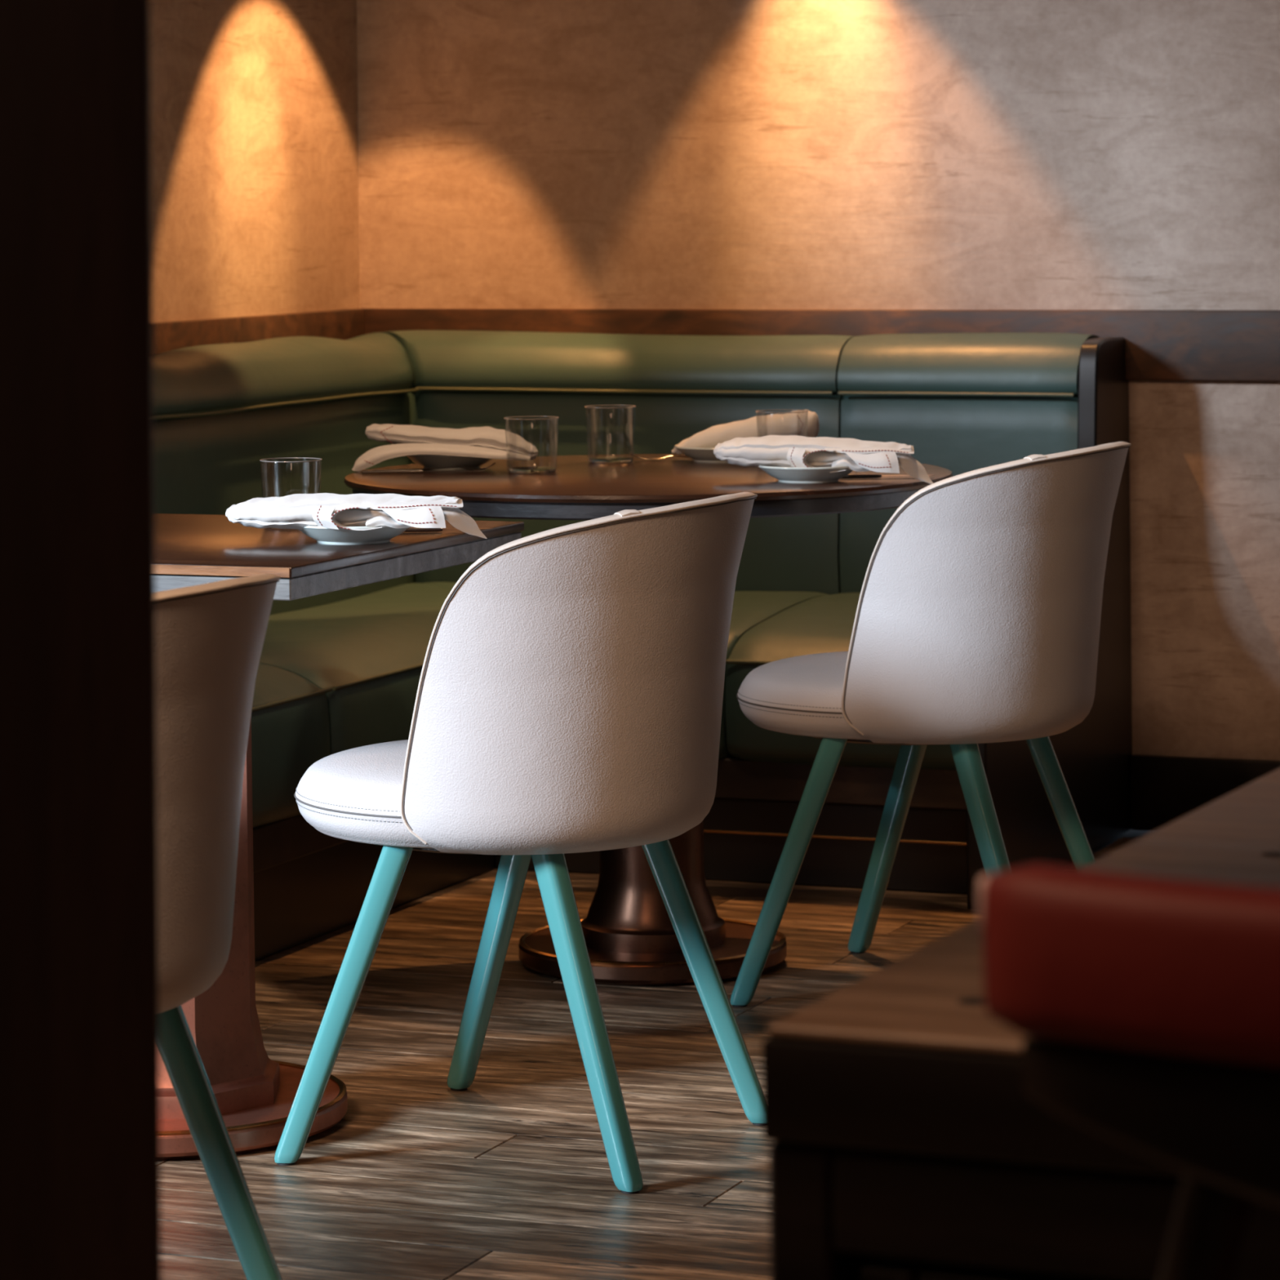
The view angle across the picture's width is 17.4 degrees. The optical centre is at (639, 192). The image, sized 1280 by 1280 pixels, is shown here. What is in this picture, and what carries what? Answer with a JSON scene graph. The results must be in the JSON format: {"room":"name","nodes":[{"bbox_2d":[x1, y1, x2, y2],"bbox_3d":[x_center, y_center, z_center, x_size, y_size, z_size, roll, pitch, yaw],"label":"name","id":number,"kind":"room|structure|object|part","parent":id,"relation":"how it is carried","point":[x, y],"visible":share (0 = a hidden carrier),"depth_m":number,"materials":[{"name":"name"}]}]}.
{"room":"restaurant","nodes":[
{"label":"restaurant","id":0,"kind":"room"},
{"bbox_2d":[0,0,161,1279],"bbox_3d":[-0.462,-0.341,2.331,0.340,3.050,0.340,-1,0,-12],"label":"pillar","id":1,"kind":"structure","parent":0,"point":[80,1169],"depth_m":2.19,"materials":[{"name":"brown wood"}]},
{"bbox_2d":[150,0,359,322],"bbox_3d":[-2.485,-0.323,3.537,0.120,3.050,10.200,-1,0,21],"label":"wall","id":2,"kind":"structure","parent":0,"point":[255,131],"depth_m":7.83,"materials":[{"name":"paint"}]},
{"bbox_2d":[152,308,364,355],"bbox_3d":[-1.024,0.298,7.035,0.024,0.128,2.576,-1,0,21],"label":"trim","id":3,"kind":"structure","parent":2,"relation":"attached to","point":[342,324],"depth_m":7.79,"materials":[{"name":"brown wood"}]},
{"bbox_2d":[160,829,1153,1279],"bbox_3d":[0.534,1.215,2.407,6.500,0.080,10.300,-1,0,22],"label":"floor","id":4,"kind":"structure","parent":0,"point":[507,1175],"depth_m":5.33,"materials":[{"name":"brown wood"}]},
{"bbox_2d":[155,573,282,1279],"bbox_3d":[-0.643,0.780,4.145,0.591,0.811,0.524,-1,0,29],"label":"dining chair","id":5,"kind":"object","parent":4,"relation":"on","point":[210,637],"visible":0.39,"depth_m":4.04,"materials":[{"name":"grey leather"}]},
{"bbox_3d":[-0.427,0.982,4.223,0.180,0.398,0.034,-1,0,4],"label":"leg","id":6,"kind":"part","parent":5,"relation":"part of","materials":[{"name":"teal paint"}]},
{"bbox_2d":[154,513,524,1159],"bbox_3d":[-0.633,0.815,5.381,0.760,0.742,0.701,-1,0,21],"label":"square table","id":7,"kind":"object","parent":4,"relation":"on","point":[255,1094],"visible":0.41,"depth_m":5.24,"materials":[{"name":"brown wood"}]},
{"bbox_2d":[259,457,322,528],"bbox_3d":[-0.460,0.397,5.505,0.082,0.090,0.082,-1,0,0],"label":"tumbler","id":8,"kind":"object","parent":7,"relation":"on","point":[319,459],"visible":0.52,"depth_m":5.52,"materials":[{"name":"clear glass"}]},
{"bbox_2d":[298,525,409,544],"bbox_3d":[-0.362,0.429,5.270,0.158,0.025,0.158,-1,0,0],"label":"plate","id":9,"kind":"object","parent":7,"relation":"on","point":[322,535],"visible":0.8,"depth_m":5.21,"materials":[{"name":"grey ceramic"}]},
{"bbox_2d":[225,493,487,538],"bbox_3d":[-0.356,0.408,5.250,0.336,0.055,0.150,-1,0,0],"label":"napkin","id":10,"kind":"object","parent":9,"relation":"on","point":[327,510],"visible":0.99,"depth_m":5.21,"materials":[{"name":"grey fabric"}]},
{"bbox_2d":[404,527,493,532],"bbox_3d":[-0.256,0.437,5.406,0.130,0.006,0.014,-1,0,-2],"label":"knife","id":11,"kind":"object","parent":7,"relation":"on","point":[411,529],"visible":0.55,"depth_m":5.40,"materials":[{"name":"metal"}]},
{"bbox_3d":[-0.288,0.437,5.406,0.065,0.006,0.010,-1,0,-2],"label":"handle","id":12,"kind":"part","parent":11,"relation":"part of","materials":[{"name":"metal"}]},
{"bbox_3d":[-0.223,0.436,5.407,0.065,0.001,0.014,-1,0,-2],"label":"blade","id":13,"kind":"part","parent":11,"relation":"part of","materials":[{"name":"metal"}]},
{"bbox_2d":[274,492,763,1194],"bbox_3d":[-0.141,0.776,5.206,0.591,0.811,0.524,-1,0,29],"label":"dining chair","id":14,"kind":"object","parent":4,"relation":"on","point":[569,699],"visible":1,"depth_m":4.99,"materials":[{"name":"grey leather"}]},
{"bbox_3d":[-0.357,0.981,5.081,0.180,0.398,0.034,-1,0,3],"label":"leg","id":15,"kind":"part","parent":14,"relation":"part of","materials":[{"name":"teal paint"}]},
{"bbox_3d":[-0.203,0.746,5.231,0.456,0.101,0.456,-1,0,25],"label":"seat","id":16,"kind":"part","parent":14,"relation":"part of","materials":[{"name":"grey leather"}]},
{"bbox_3d":[-0.175,0.797,5.218,0.340,0.011,0.340,-1,0,25],"label":"seat plate","id":17,"kind":"part","parent":14,"relation":"part of","materials":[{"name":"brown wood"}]},
{"bbox_3d":[-0.187,0.980,5.447,0.034,0.398,0.180,-1,0,-43],"label":"leg","id":18,"kind":"part","parent":14,"relation":"part of","materials":[{"name":"teal paint"}]},
{"bbox_3d":[-0.065,0.979,4.985,0.034,0.398,0.180,-1,0,-44],"label":"leg","id":19,"kind":"part","parent":14,"relation":"part of","materials":[{"name":"teal paint"}]},
{"bbox_3d":[0.075,0.977,5.285,0.180,0.398,0.034,-1,0,4],"label":"leg","id":20,"kind":"part","parent":14,"relation":"part of","materials":[{"name":"teal paint"}]},
{"bbox_2d":[153,329,1132,961],"bbox_3d":[-0.270,0.721,6.839,1.563,0.922,2.438,-1,0,21],"label":"banquette","id":21,"kind":"object","parent":4,"relation":"on","point":[338,671],"visible":0.5,"depth_m":7.49,"materials":[{"name":"green leather"}]},
{"bbox_2d":[251,662,330,827],"bbox_3d":[-0.866,0.857,6.259,0.498,0.248,0.845,-1,0,21],"label":"seat cushion","id":22,"kind":"object","parent":21,"relation":"on","point":[291,710],"depth_m":6.43,"materials":[{"name":"green leather"}]},
{"bbox_2d":[259,582,451,755],"bbox_3d":[-0.461,0.854,7.288,0.498,0.248,1.356,-1,0,21],"label":"seat cushion","id":23,"kind":"object","parent":21,"relation":"on","point":[366,645],"depth_m":6.85,"materials":[{"name":"green leather"}]},
{"bbox_3d":[-0.817,1.116,6.647,0.580,0.143,1.600,-1,0,21],"label":"board","id":24,"kind":"part","parent":21,"relation":"part of","materials":[{"name":"black paint"}]},
{"bbox_2d":[422,582,829,759],"bbox_3d":[-0.150,0.855,7.551,0.874,0.247,0.648,-1,0,21],"label":"seat cushion","id":25,"kind":"object","parent":21,"relation":"on","point":[771,621],"depth_m":7.18,"materials":[{"name":"green leather"}]},
{"bbox_3d":[0.009,1.109,7.590,1.525,0.143,0.740,-1,0,21],"label":"board","id":26,"kind":"part","parent":21,"relation":"part of","materials":[{"name":"black paint"}]},
{"bbox_2d":[725,592,955,769],"bbox_3d":[0.470,0.849,7.306,0.453,0.247,0.648,-1,0,21],"label":"seat cushion","id":27,"kind":"object","parent":21,"relation":"on","point":[765,628],"depth_m":7.10,"materials":[{"name":"green leather"}]},
{"bbox_3d":[0.717,0.720,7.262,0.036,0.907,0.927,-1,0,21],"label":"panel","id":28,"kind":"part","parent":21,"relation":"part of","materials":[{"name":"green leather"}]},
{"bbox_2d":[343,453,952,986],"bbox_3d":[0.016,0.805,6.388,0.930,0.750,0.930,-1,0,0],"label":"round table","id":29,"kind":"object","parent":4,"relation":"on","point":[631,940],"visible":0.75,"depth_m":6.27,"materials":[{"name":"brown wood"}]},
{"bbox_2d":[361,469,484,473],"bbox_3d":[-0.334,0.429,6.417,0.190,0.006,0.014,-1,0,3],"label":"knife","id":30,"kind":"object","parent":29,"relation":"on","point":[366,471],"visible":1,"depth_m":6.42,"materials":[{"name":"metal"}]},
{"bbox_3d":[-0.381,0.430,6.421,0.095,0.006,0.010,-1,0,3],"label":"handle","id":31,"kind":"part","parent":30,"relation":"part of","materials":[{"name":"metal"}]},
{"bbox_3d":[-0.286,0.429,6.415,0.095,0.001,0.014,-1,0,3],"label":"blade","id":32,"kind":"part","parent":30,"relation":"part of","materials":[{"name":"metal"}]},
{"bbox_2d":[389,462,495,470],"bbox_3d":[-0.307,0.426,6.476,0.166,0.012,0.024,-1,0,6],"label":"fork","id":33,"kind":"object","parent":29,"relation":"on","point":[493,464],"visible":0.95,"depth_m":6.47,"materials":[{"name":"metal"}]},
{"bbox_3d":[-0.321,0.428,6.478,0.137,0.007,0.024,-1,0,6],"label":"handle","id":34,"kind":"part","parent":33,"relation":"part of","materials":[{"name":"metal"}]},
{"bbox_2d":[351,423,537,472],"bbox_3d":[-0.304,0.398,6.533,0.287,0.070,0.171,-1,0,0],"label":"napkin","id":35,"kind":"object","parent":29,"relation":"on","point":[486,442],"visible":1,"depth_m":6.51,"materials":[{"name":"grey fabric"}]},
{"bbox_2d":[405,454,492,470],"bbox_3d":[-0.295,0.420,6.545,0.152,0.025,0.152,-1,0,0],"label":"plate","id":36,"kind":"object","parent":29,"relation":"on","point":[426,461],"visible":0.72,"depth_m":6.49,"materials":[{"name":"grey ceramic"}]},
{"bbox_2d":[503,415,559,473],"bbox_3d":[-0.167,0.389,6.426,0.085,0.085,0.085,-1,0,0],"label":"tumbler","id":37,"kind":"object","parent":29,"relation":"on","point":[518,469],"visible":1,"depth_m":6.41,"materials":[{"name":"clear glass"}]},
{"bbox_2d":[584,404,635,463],"bbox_3d":[-0.047,0.386,6.646,0.082,0.090,0.082,-1,0,0],"label":"tumbler","id":38,"kind":"object","parent":29,"relation":"on","point":[599,460],"visible":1,"depth_m":6.63,"materials":[{"name":"clear glass"}]},
{"bbox_2d":[629,453,689,460],"bbox_3d":[0.078,0.422,6.694,0.190,0.012,0.024,-1,0,-10],"label":"fork","id":39,"kind":"object","parent":29,"relation":"on","point":[662,457],"visible":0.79,"depth_m":6.68,"materials":[{"name":"metal"}]},
{"bbox_3d":[0.095,0.424,6.697,0.158,0.007,0.024,-1,0,-10],"label":"handle","id":40,"kind":"part","parent":39,"relation":"part of","materials":[{"name":"metal"}]},
{"bbox_2d":[674,444,727,462],"bbox_3d":[0.129,0.416,6.660,0.148,0.025,0.148,-1,0,0],"label":"plate","id":41,"kind":"object","parent":29,"relation":"on","point":[697,455],"visible":0.41,"depth_m":6.61,"materials":[{"name":"grey ceramic"}]},
{"bbox_2d":[671,409,818,454],"bbox_3d":[0.169,0.385,6.678,0.236,0.070,0.105,-1,0,0],"label":"napkin","id":42,"kind":"object","parent":41,"relation":"on","point":[802,424],"visible":0.77,"depth_m":6.64,"materials":[{"name":"grey fabric"}]},
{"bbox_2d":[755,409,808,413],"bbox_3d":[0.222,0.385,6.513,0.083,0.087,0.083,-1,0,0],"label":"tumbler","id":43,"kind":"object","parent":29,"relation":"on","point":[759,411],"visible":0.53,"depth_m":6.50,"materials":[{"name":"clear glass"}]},
{"bbox_2d":[757,465,853,483],"bbox_3d":[0.249,0.415,6.179,0.152,0.025,0.152,-1,0,0],"label":"plate","id":44,"kind":"object","parent":29,"relation":"on","point":[784,474],"visible":0.8,"depth_m":6.12,"materials":[{"name":"grey ceramic"}]},
{"bbox_2d":[713,435,933,484],"bbox_3d":[0.272,0.397,6.185,0.329,0.073,0.150,-1,0,0],"label":"napkin","id":45,"kind":"object","parent":44,"relation":"on","point":[771,451],"visible":0.99,"depth_m":6.14,"materials":[{"name":"grey fabric"}]},
{"bbox_2d":[841,474,933,478],"bbox_3d":[0.360,0.423,6.222,0.160,0.006,0.014,-1,0,-6],"label":"knife","id":46,"kind":"object","parent":29,"relation":"on","point":[849,476],"visible":0.61,"depth_m":6.22,"materials":[{"name":"metal"}]},
{"bbox_3d":[0.320,0.424,6.220,0.080,0.006,0.010,-1,0,-6],"label":"handle","id":47,"kind":"part","parent":46,"relation":"part of","materials":[{"name":"metal"}]},
{"bbox_3d":[0.400,0.423,6.226,0.080,0.001,0.014,-1,0,-6],"label":"blade","id":48,"kind":"part","parent":46,"relation":"part of","materials":[{"name":"metal"}]},
{"bbox_2d":[729,441,1131,1007],"bbox_3d":[0.435,0.771,6.167,0.591,0.811,0.524,-1,0,29],"label":"dining chair","id":49,"kind":"object","parent":4,"relation":"on","point":[978,615],"visible":0.98,"depth_m":5.95,"materials":[{"name":"grey leather"}]},
{"bbox_3d":[0.218,0.976,6.044,0.180,0.398,0.034,-1,0,5],"label":"leg","id":50,"kind":"part","parent":49,"relation":"part of","materials":[{"name":"teal paint"}]},
{"bbox_3d":[0.373,0.740,6.191,0.456,0.101,0.456,-1,0,25],"label":"seat","id":51,"kind":"part","parent":49,"relation":"part of","materials":[{"name":"grey leather"}]},
{"bbox_3d":[0.400,0.792,6.179,0.340,0.011,0.340,-1,0,25],"label":"seat plate","id":52,"kind":"part","parent":49,"relation":"part of","materials":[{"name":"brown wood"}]},
{"bbox_3d":[0.389,0.975,6.407,0.034,0.398,0.180,-1,0,-43],"label":"leg","id":53,"kind":"part","parent":49,"relation":"part of","materials":[{"name":"teal paint"}]},
{"bbox_3d":[0.509,0.974,5.944,0.034,0.398,0.180,-1,0,-42],"label":"leg","id":54,"kind":"part","parent":49,"relation":"part of","materials":[{"name":"teal paint"}]},
{"bbox_3d":[0.651,0.972,6.245,0.180,0.398,0.034,-1,0,4],"label":"leg","id":55,"kind":"part","parent":49,"relation":"part of","materials":[{"name":"teal paint"}]},
{"bbox_2d":[762,768,1279,1279],"bbox_3d":[0.871,0.797,2.432,1.254,0.751,1.155,-1,0,24],"label":"sideboard","id":56,"kind":"object","parent":4,"relation":"on","point":[909,1144],"visible":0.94,"depth_m":2.13,"materials":[{"name":"brown wood"}]},
{"bbox_3d":[0.313,0.833,2.691,0.020,0.689,1.120,-1,0,24],"label":"panel","id":57,"kind":"part","parent":56,"relation":"part of","materials":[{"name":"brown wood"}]},
{"bbox_3d":[0.131,0.809,2.141,0.030,0.520,0.018,-1,0,24],"label":"door frame","id":58,"kind":"part","parent":56,"relation":"part of","materials":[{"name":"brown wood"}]},
{"bbox_3d":[0.378,0.567,2.033,0.510,0.040,0.018,-1,0,23],"label":"door frame","id":59,"kind":"part","parent":56,"relation":"part of","materials":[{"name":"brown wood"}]},
{"bbox_3d":[0.644,0.512,1.917,1.181,0.054,0.028,-1,0,24],"label":"rail","id":60,"kind":"part","parent":56,"relation":"part of","materials":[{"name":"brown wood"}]},
{"bbox_2d":[977,863,1279,1279],"bbox_3d":[0.398,0.726,1.754,0.466,0.899,0.345,-1,0,20],"label":"chair","id":61,"kind":"object","parent":4,"relation":"on","point":[1148,1007],"visible":1,"depth_m":1.67,"materials":[{"name":"leather"}]},
{"bbox_3d":[0.145,0.296,1.742,0.007,0.022,0.020,-1,0,20],"label":"trim","id":62,"kind":"part","parent":61,"relation":"part of","materials":[{"name":"pink leather"}]},
{"bbox_3d":[0.360,0.379,1.632,0.441,0.066,0.073,-1,0,20],"label":"frame","id":63,"kind":"part","parent":61,"relation":"part of","materials":[{"name":"brown wood"}]},
{"bbox_3d":[0.230,0.575,1.714,0.037,0.407,0.090,-1,0,-15],"label":"post","id":64,"kind":"part","parent":61,"relation":"part of","materials":[{"name":"brown wood"}]},
{"bbox_2d":[356,0,1279,760],"bbox_3d":[2.383,-0.366,7.165,6.520,3.050,0.120,-1,0,21],"label":"wall","id":65,"kind":"structure","parent":0,"point":[637,154],"depth_m":7.84,"materials":[{"name":"paint"}]},
{"bbox_2d":[363,308,1279,381],"bbox_3d":[2.418,0.267,7.076,6.400,0.128,0.024,-1,0,21],"label":"trim","id":66,"kind":"structure","parent":65,"relation":"attached to","point":[1237,345],"depth_m":7.78,"materials":[{"name":"brown wood"}]},
{"bbox_2d":[1130,754,1279,831],"bbox_3d":[3.154,1.083,6.790,4.836,0.137,0.022,-1,0,21],"label":"baseboard","id":67,"kind":"structure","parent":65,"relation":"attached to","point":[1165,789],"depth_m":7.63,"materials":[{"name":"brown wood"}]}
]}

